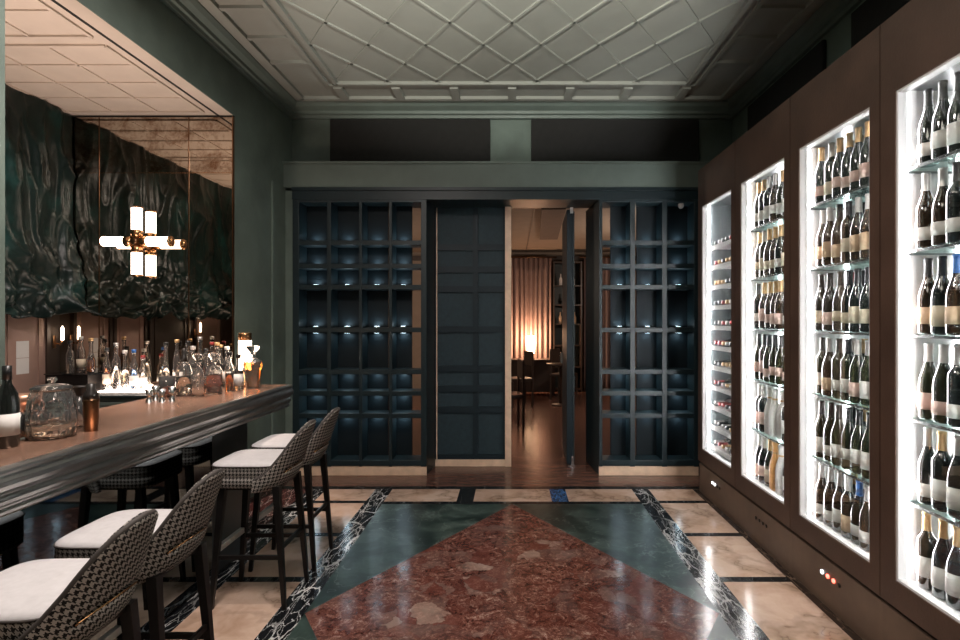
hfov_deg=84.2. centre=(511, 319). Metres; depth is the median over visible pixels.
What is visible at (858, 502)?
wine bottle
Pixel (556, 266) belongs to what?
bar cabinet
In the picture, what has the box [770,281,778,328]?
wine bottle
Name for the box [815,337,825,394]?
wine bottle
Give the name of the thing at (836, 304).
wine bottle
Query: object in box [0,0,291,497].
wall
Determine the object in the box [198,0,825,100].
ceiling
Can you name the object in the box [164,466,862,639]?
floor
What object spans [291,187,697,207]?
trim
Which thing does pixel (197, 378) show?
decanter
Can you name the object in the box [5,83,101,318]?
wall panel
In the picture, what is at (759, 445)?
wine bottle
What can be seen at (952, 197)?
wine bottle
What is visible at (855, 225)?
wine bottle
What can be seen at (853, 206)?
wine bottle
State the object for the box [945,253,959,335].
wine bottle
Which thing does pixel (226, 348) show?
bottle
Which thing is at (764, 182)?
wine bottle
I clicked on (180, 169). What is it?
wall mirror
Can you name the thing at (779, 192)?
wine bottle
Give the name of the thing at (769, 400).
bottle
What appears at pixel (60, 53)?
ceiling
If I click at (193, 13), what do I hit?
trim
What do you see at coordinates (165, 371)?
bottle
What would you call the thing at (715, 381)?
wine bottle
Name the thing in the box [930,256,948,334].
wine bottle
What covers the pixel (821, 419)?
wine bottle
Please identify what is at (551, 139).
acoustic panel
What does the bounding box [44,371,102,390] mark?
box
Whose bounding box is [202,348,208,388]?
bottle
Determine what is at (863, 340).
wine bottle
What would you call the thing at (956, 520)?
wine bottle
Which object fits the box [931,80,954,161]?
wine bottle
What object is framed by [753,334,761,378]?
wine bottle
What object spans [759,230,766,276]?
wine bottle
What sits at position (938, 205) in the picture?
wine bottle
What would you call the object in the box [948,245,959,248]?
wine bottle
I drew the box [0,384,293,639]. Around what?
bar counter
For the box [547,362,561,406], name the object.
side table
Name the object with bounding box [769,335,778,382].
wine bottle
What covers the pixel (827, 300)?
wine bottle
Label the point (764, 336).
wine bottle
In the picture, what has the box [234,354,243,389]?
bottle
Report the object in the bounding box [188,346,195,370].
bottle
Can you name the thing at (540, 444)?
floor
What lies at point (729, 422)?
wine bottle
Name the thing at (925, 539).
wine bottle
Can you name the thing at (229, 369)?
bottle
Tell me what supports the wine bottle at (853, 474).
in the wine fridge at (845, 95)
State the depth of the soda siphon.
3.27 m
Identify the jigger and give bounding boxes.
[144,389,153,402]
[151,386,159,400]
[158,389,166,401]
[167,386,175,401]
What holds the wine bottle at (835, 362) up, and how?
in the wine fridge at (845, 95)
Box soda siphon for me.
[174,348,195,395]
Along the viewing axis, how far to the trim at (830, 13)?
4.02 m
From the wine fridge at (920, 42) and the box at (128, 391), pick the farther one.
the box at (128, 391)
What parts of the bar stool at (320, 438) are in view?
leg, leg, seat, rail, rail, leg, backrest, rail, leg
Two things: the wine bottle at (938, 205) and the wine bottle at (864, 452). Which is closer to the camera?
the wine bottle at (938, 205)
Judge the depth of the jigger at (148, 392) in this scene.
3.03 m
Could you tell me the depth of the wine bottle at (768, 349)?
3.61 m
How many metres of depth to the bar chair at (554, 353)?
10.09 m
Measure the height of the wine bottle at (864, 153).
0.323 m
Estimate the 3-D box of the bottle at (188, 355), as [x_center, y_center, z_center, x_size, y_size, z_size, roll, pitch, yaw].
[-2.516,0.358,4.115,0.058,0.396,0.058,0,0,0]
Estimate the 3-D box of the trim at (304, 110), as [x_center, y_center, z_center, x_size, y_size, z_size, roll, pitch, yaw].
[0.000,-2.055,5.200,4.400,0.110,0.200,0,0,0]
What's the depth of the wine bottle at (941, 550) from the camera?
2.16 m
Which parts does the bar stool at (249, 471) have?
leg, leg, rail, seat, seat frame, rail, leg, backrest, rail, leg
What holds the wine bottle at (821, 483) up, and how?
in the wine fridge at (845, 95)
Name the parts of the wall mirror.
mirror pane, mirror pane, seam trim, mirror pane, mirror pane, seam trim, mirror pane, mirror pane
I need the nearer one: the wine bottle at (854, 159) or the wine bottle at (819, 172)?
the wine bottle at (854, 159)
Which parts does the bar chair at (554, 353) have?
leg, backrest, leg, seat, leg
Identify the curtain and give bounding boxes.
[511,257,556,357]
[579,257,609,389]
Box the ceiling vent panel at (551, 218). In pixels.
[540,208,565,239]
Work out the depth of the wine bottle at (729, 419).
4.54 m
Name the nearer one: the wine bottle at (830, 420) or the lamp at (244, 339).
the wine bottle at (830, 420)
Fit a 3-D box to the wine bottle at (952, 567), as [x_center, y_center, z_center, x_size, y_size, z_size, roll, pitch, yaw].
[1.761,0.976,2.093,0.080,0.323,0.078,0,0,0]
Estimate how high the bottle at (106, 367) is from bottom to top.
0.326 m
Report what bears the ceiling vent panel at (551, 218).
attached to the ceiling at (525, 222)
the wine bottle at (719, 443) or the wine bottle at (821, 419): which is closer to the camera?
the wine bottle at (821, 419)
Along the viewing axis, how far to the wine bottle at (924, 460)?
2.24 m
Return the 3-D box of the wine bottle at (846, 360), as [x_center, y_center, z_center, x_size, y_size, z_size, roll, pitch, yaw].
[1.762,0.260,2.776,0.075,0.323,0.074,0,0,10]
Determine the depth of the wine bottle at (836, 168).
2.84 m
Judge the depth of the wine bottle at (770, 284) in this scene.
3.61 m
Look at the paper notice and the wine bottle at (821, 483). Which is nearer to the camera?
the wine bottle at (821, 483)
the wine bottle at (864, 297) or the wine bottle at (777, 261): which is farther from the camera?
the wine bottle at (777, 261)
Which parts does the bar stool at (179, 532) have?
seat, leg, leg, rail, seat frame, backrest, slot trim, rail, leg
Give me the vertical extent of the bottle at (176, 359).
0.406 m
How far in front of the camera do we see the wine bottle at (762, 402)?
3.69 m
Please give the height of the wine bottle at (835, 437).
0.323 m
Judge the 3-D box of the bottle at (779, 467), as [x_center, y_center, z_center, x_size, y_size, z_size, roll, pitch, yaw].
[1.764,0.979,3.465,0.080,0.318,0.078,0,0,0]
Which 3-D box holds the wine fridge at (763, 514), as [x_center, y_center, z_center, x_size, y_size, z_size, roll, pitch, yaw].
[1.913,0.095,3.502,0.555,2.810,0.769,0,0,0]
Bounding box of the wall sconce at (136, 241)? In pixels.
[98,206,174,276]
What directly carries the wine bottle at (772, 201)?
in the wine fridge at (763, 514)
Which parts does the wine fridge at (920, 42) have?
rail, rail, rail, rail, rail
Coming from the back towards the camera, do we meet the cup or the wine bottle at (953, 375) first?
the cup
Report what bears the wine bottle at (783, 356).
in the wine fridge at (763, 514)
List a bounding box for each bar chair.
[511,351,533,407]
[511,359,524,430]
[550,348,577,399]
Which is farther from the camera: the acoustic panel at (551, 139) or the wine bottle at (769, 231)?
the acoustic panel at (551, 139)
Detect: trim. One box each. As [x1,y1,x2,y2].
[161,0,295,119]
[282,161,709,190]
[290,101,733,119]
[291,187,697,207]
[728,0,862,118]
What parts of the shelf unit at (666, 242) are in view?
panel, post, panel, post, rail, shelf, shelf, shelf, shelf, shelf, shelf, shelf, rail, post, panel, post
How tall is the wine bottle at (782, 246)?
0.323 m
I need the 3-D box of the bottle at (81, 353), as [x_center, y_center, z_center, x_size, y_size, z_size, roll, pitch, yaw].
[-3.329,0.263,4.093,0.057,0.276,0.057,0,0,0]
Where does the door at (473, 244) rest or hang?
in the wall at (510, 140)
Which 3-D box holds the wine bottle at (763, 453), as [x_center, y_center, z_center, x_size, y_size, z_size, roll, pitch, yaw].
[1.763,0.976,3.704,0.080,0.323,0.078,0,0,-41]
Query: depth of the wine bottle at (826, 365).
2.92 m
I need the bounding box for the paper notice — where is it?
[16,341,28,374]
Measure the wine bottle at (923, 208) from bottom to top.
0.323 m
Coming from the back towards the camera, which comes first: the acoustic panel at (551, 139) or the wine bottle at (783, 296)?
the acoustic panel at (551, 139)
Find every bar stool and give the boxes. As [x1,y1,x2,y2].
[0,509,158,639]
[53,468,224,639]
[210,419,315,609]
[248,407,339,571]
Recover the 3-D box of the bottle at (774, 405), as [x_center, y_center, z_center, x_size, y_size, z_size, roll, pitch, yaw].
[1.761,0.621,3.545,0.080,0.318,0.078,0,0,0]
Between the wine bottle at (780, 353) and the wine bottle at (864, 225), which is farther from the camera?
the wine bottle at (780, 353)
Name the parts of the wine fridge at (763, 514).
rail, rail, rail, rail, rail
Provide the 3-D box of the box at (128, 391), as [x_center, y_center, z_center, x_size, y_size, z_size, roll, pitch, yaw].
[-2.930,0.547,4.060,0.400,0.018,0.200,0,0,0]
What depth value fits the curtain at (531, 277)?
11.13 m
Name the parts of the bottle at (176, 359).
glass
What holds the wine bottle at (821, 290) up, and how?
in the wine fridge at (845, 95)
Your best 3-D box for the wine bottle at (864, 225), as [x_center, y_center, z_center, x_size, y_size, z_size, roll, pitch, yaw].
[1.762,-0.462,2.616,0.080,0.323,0.078,0,0,14]
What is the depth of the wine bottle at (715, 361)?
4.54 m
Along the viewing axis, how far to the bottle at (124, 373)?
4.08 m
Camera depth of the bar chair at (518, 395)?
7.19 m
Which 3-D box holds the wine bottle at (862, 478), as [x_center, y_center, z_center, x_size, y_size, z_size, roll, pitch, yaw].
[1.868,0.976,2.809,0.074,0.323,0.075,0,0,6]
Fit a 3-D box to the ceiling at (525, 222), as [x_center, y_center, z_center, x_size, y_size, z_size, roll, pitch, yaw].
[-0.250,-1.526,8.575,7.900,0.108,6.250,0,0,0]
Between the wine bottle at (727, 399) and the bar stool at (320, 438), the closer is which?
the bar stool at (320, 438)
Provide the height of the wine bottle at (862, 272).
0.323 m
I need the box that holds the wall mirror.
[60,115,234,388]
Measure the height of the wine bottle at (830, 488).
0.323 m
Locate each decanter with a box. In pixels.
[190,353,204,396]
[206,352,221,394]
[243,345,262,388]
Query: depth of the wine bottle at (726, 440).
4.54 m
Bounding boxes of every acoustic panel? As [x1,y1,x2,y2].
[330,119,489,160]
[531,119,698,160]
[748,40,825,130]
[851,0,910,47]
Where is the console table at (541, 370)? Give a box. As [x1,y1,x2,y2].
[511,358,554,395]
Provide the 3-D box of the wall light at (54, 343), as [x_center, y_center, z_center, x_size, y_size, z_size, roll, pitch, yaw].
[-3.525,0.133,4.120,0.079,0.174,0.024,0,0,0]
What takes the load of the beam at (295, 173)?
attached to the wall at (510, 140)
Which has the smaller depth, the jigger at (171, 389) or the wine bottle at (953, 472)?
the wine bottle at (953, 472)
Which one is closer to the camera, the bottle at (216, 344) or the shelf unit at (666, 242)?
the bottle at (216, 344)
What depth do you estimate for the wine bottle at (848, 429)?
2.76 m
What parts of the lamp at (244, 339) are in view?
lamp shade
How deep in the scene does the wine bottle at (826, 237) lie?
2.92 m
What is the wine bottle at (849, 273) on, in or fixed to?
in the wine fridge at (845, 95)
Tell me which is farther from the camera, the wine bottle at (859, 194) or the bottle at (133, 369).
the bottle at (133, 369)
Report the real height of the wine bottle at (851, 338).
0.323 m
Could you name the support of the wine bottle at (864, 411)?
in the wine fridge at (845, 95)
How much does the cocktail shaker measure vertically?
0.203 m
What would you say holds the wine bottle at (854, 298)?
in the wine fridge at (845, 95)
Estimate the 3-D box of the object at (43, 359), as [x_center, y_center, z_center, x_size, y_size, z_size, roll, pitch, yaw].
[-3.625,-0.060,2.655,0.130,3.120,3.310,0,0,0]
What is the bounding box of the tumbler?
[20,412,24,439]
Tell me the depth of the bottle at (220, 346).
4.10 m
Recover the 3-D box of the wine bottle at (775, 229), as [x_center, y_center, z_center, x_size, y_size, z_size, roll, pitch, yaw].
[1.764,-0.462,3.545,0.080,0.323,0.078,0,0,4]
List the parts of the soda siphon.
glass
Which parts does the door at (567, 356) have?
handle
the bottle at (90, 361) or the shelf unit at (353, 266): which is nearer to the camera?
the bottle at (90, 361)
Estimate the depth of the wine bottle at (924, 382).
2.24 m
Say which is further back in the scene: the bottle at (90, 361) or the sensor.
the sensor
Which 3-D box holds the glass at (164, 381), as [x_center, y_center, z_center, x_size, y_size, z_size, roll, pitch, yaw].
[-2.106,0.407,3.235,0.088,0.125,0.088,0,0,0]
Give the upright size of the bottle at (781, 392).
0.318 m
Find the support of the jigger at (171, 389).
on the bar counter at (141, 455)
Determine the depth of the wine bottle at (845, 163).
2.76 m
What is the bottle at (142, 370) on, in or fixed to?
on the box at (128, 391)
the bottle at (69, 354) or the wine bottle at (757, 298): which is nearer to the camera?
the wine bottle at (757, 298)
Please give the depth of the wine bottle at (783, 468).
3.39 m
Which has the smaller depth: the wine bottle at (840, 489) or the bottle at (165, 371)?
the wine bottle at (840, 489)
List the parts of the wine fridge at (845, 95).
rail, rail, rail, rail, rail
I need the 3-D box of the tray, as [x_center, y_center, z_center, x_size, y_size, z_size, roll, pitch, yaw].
[-2.930,0.549,4.060,0.400,0.014,0.200,0,0,0]
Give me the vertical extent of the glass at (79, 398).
0.135 m
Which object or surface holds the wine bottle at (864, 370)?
in the wine fridge at (845, 95)
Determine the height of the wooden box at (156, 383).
0.098 m
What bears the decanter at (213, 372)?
on the bar counter at (141, 455)
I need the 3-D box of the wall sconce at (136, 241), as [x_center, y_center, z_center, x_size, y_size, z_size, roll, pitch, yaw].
[-2.915,-0.610,4.127,0.540,0.540,0.107,0,0,0]
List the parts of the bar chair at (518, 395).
seat, leg, backrest, leg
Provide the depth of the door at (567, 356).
5.47 m
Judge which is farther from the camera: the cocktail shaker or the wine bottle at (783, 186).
the wine bottle at (783, 186)
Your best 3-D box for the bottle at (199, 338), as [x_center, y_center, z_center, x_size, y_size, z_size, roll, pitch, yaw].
[-2.422,0.343,4.115,0.061,0.426,0.061,0,0,18]
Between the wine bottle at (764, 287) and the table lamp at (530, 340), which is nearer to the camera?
the wine bottle at (764, 287)
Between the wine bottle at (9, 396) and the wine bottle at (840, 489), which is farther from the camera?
the wine bottle at (840, 489)
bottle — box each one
[0,365,19,448]
[66,340,73,372]
[76,336,85,371]
[86,338,95,372]
[102,347,110,389]
[111,343,120,390]
[121,350,128,389]
[129,349,138,390]
[139,355,146,389]
[161,342,170,375]
[172,339,179,375]
[186,341,190,361]
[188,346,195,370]
[197,337,203,368]
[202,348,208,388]
[208,342,213,365]
[214,342,221,367]
[219,345,223,361]
[222,346,229,386]
[225,352,233,391]
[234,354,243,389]
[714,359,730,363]
[714,378,730,383]
[714,398,730,403]
[714,418,730,423]
[714,439,730,443]
[718,421,730,425]
[718,441,730,445]
[753,182,764,228]
[753,283,761,328]
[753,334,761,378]
[754,232,762,277]
[754,384,762,429]
[754,435,761,479]
[758,179,768,226]
[758,385,766,431]
[758,436,767,483]
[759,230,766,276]
[759,282,767,328]
[759,334,766,380]
[763,176,774,224]
[763,228,772,275]
[763,334,771,381]
[764,282,773,328]
[764,387,773,434]
[764,439,772,486]
[769,173,780,222]
[769,226,778,274]
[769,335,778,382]
[769,389,778,437]
[769,442,778,490]
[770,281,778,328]
[774,224,783,273]
[774,280,783,328]
[775,335,783,384]
[775,445,783,494]
[776,170,783,220]
[776,390,783,439]
[781,240,783,272]
[781,406,783,441]
[782,186,783,215]
[782,296,783,328]
[782,356,783,385]
[782,468,783,496]
[814,147,828,205]
[814,274,825,330]
[814,400,826,457]
[814,463,826,521]
[815,210,826,266]
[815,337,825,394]
[821,338,833,396]
[822,207,833,264]
[822,273,834,330]
[823,402,834,461]
[823,467,835,526]
[824,142,838,202]
[830,404,843,465]
[831,204,842,263]
[831,338,843,398]
[832,137,847,199]
[832,271,844,331]
[832,471,844,532]
[840,339,853,400]
[840,407,854,469]
[841,132,857,195]
[841,200,853,261]
[841,270,852,331]
[841,475,854,538]
[846,140,855,200]
[847,205,860,264]
[849,127,866,192]
[849,268,862,331]
[849,339,862,403]
[850,197,862,260]
[850,409,864,474]
[850,480,863,544]
[851,338,857,355]
[851,403,857,426]
[851,472,857,493]
[856,135,868,196]
[856,202,868,263]
[859,121,868,188]
[859,193,868,258]
[859,267,868,332]
[859,340,868,405]
[859,484,868,552]
[860,412,868,478]
[861,271,864,286]
[861,406,867,429]
[861,476,867,495]
[862,339,867,359]
[915,172,933,248]
[916,88,939,167]
[916,258,934,334]
[916,427,934,505]
[916,511,936,590]
[917,343,935,419]
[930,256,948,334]
[930,431,951,512]
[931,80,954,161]
[931,167,950,246]
[931,344,949,423]
[931,518,951,600]
[945,161,959,243]
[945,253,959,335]
[945,525,959,611]
[946,345,959,427]
[946,435,959,519]
[947,71,959,155]
[948,156,959,164]
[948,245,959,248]
[949,519,959,546]
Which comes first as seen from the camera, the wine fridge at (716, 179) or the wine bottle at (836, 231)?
the wine bottle at (836, 231)
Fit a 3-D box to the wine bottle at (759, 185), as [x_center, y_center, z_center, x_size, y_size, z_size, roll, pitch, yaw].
[1.765,-0.817,3.783,0.078,0.323,0.080,0,0,29]
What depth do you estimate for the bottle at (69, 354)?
4.01 m
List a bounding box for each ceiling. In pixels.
[5,0,231,114]
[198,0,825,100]
[412,208,635,251]
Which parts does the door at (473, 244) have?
kick rail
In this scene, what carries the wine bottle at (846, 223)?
in the wine fridge at (845, 95)
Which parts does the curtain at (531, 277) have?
rod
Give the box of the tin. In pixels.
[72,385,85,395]
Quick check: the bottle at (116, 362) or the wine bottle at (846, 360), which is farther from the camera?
the bottle at (116, 362)
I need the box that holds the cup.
[82,398,99,431]
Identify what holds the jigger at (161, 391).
on the bar counter at (141, 455)
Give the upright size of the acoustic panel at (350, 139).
0.472 m
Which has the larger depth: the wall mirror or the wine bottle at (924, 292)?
the wall mirror
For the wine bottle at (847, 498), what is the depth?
2.76 m
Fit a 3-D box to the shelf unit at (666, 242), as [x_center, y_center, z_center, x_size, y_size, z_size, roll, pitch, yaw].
[1.292,0.170,5.359,1.017,2.660,0.522,0,0,0]
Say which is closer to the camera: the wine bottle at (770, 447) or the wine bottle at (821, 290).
the wine bottle at (821, 290)
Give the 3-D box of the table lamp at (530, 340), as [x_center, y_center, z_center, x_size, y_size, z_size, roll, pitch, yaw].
[0.375,0.550,10.600,0.200,0.460,0.200,0,0,0]
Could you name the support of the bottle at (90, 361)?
on the box at (76, 378)
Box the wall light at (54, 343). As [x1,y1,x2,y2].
[52,326,63,347]
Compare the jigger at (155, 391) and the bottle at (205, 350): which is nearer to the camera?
the jigger at (155, 391)
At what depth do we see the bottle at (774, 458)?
3.53 m
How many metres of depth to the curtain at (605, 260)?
11.15 m
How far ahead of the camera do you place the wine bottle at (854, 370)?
2.68 m
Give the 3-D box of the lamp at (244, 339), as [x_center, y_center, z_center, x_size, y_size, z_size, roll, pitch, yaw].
[-1.893,0.280,3.757,0.090,0.380,0.090,0,0,0]
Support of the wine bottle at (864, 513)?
in the wine fridge at (845, 95)
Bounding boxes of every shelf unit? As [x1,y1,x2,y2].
[293,200,434,475]
[586,200,698,475]
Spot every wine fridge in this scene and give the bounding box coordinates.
[698,142,738,523]
[735,98,794,574]
[790,26,886,639]
[880,0,959,639]
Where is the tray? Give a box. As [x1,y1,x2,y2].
[99,392,152,393]
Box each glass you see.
[76,396,83,428]
[158,376,175,397]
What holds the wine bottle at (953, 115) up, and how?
in the wine fridge at (920, 42)
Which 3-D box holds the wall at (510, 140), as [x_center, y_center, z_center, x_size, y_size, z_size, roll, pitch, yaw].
[0.000,-0.305,5.285,4.400,3.610,0.330,0,0,0]
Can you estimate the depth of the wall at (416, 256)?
11.60 m
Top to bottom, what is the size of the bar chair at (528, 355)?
0.950 m
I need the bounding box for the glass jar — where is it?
[24,377,78,440]
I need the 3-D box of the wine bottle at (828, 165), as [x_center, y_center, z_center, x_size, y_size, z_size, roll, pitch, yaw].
[1.770,-0.817,2.934,0.074,0.323,0.075,0,0,-40]
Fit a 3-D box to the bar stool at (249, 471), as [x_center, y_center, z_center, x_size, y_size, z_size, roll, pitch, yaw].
[-1.332,1.023,2.900,0.502,0.956,0.398,0,0,0]
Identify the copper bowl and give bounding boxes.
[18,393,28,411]
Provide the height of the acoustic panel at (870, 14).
0.600 m
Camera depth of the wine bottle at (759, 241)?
3.77 m
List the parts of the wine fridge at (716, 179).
drawer, drawer, drawer, drawer, drawer, drawer, drawer, drawer, drawer, drawer, drawer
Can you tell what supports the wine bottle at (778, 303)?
in the wine fridge at (763, 514)
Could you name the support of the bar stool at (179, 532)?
on the floor at (450, 552)
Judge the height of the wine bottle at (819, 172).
0.323 m
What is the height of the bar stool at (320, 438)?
0.956 m
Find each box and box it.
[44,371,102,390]
[98,389,152,393]
[152,381,158,394]
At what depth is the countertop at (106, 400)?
3.92 m
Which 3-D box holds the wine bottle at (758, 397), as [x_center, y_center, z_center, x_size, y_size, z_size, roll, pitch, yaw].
[1.771,0.618,3.783,0.074,0.323,0.075,0,0,36]
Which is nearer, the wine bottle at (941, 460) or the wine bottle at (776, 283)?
the wine bottle at (941, 460)
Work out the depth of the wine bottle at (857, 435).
2.68 m
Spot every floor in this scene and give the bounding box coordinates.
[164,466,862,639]
[412,389,635,465]
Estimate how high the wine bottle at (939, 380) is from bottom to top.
0.323 m
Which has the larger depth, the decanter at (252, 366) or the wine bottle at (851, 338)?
the decanter at (252, 366)
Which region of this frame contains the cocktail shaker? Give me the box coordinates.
[82,383,99,431]
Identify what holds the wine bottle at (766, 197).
in the wine fridge at (763, 514)
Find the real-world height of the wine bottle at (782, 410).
0.323 m
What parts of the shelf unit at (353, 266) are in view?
post, post, panel, rail, shelf, shelf, shelf, shelf, shelf, shelf, shelf, post, rail, post, panel, post, panel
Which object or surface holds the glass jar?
on the bar counter at (141, 455)
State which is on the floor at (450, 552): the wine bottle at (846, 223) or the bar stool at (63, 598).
the bar stool at (63, 598)
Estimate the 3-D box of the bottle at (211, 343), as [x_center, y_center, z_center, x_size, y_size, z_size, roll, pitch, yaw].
[-2.329,0.363,4.115,0.057,0.386,0.057,0,0,0]
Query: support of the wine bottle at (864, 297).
in the wine fridge at (845, 95)
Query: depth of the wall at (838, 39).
3.65 m
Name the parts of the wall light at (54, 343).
bulb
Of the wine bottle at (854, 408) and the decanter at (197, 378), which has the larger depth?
the decanter at (197, 378)
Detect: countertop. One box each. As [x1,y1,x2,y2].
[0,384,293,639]
[99,393,158,407]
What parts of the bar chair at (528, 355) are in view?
leg, seat, leg, backrest, leg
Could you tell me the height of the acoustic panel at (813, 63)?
0.600 m
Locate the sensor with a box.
[678,203,683,208]
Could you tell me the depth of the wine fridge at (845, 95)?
2.87 m
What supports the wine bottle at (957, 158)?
in the wine fridge at (920, 42)
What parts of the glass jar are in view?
lid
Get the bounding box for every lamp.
[238,333,251,386]
[526,336,535,351]
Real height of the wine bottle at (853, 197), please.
0.323 m
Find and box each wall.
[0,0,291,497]
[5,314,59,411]
[285,120,731,462]
[412,252,635,388]
[732,0,865,142]
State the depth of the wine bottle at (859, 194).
2.79 m
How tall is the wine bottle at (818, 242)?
0.323 m
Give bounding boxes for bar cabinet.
[552,261,581,391]
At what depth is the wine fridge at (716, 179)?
4.56 m
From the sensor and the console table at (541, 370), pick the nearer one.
the sensor
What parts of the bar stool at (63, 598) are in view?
seat, slot trim, seat frame, leg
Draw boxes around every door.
[435,207,510,466]
[560,207,574,465]
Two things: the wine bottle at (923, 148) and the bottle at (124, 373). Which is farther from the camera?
the bottle at (124, 373)

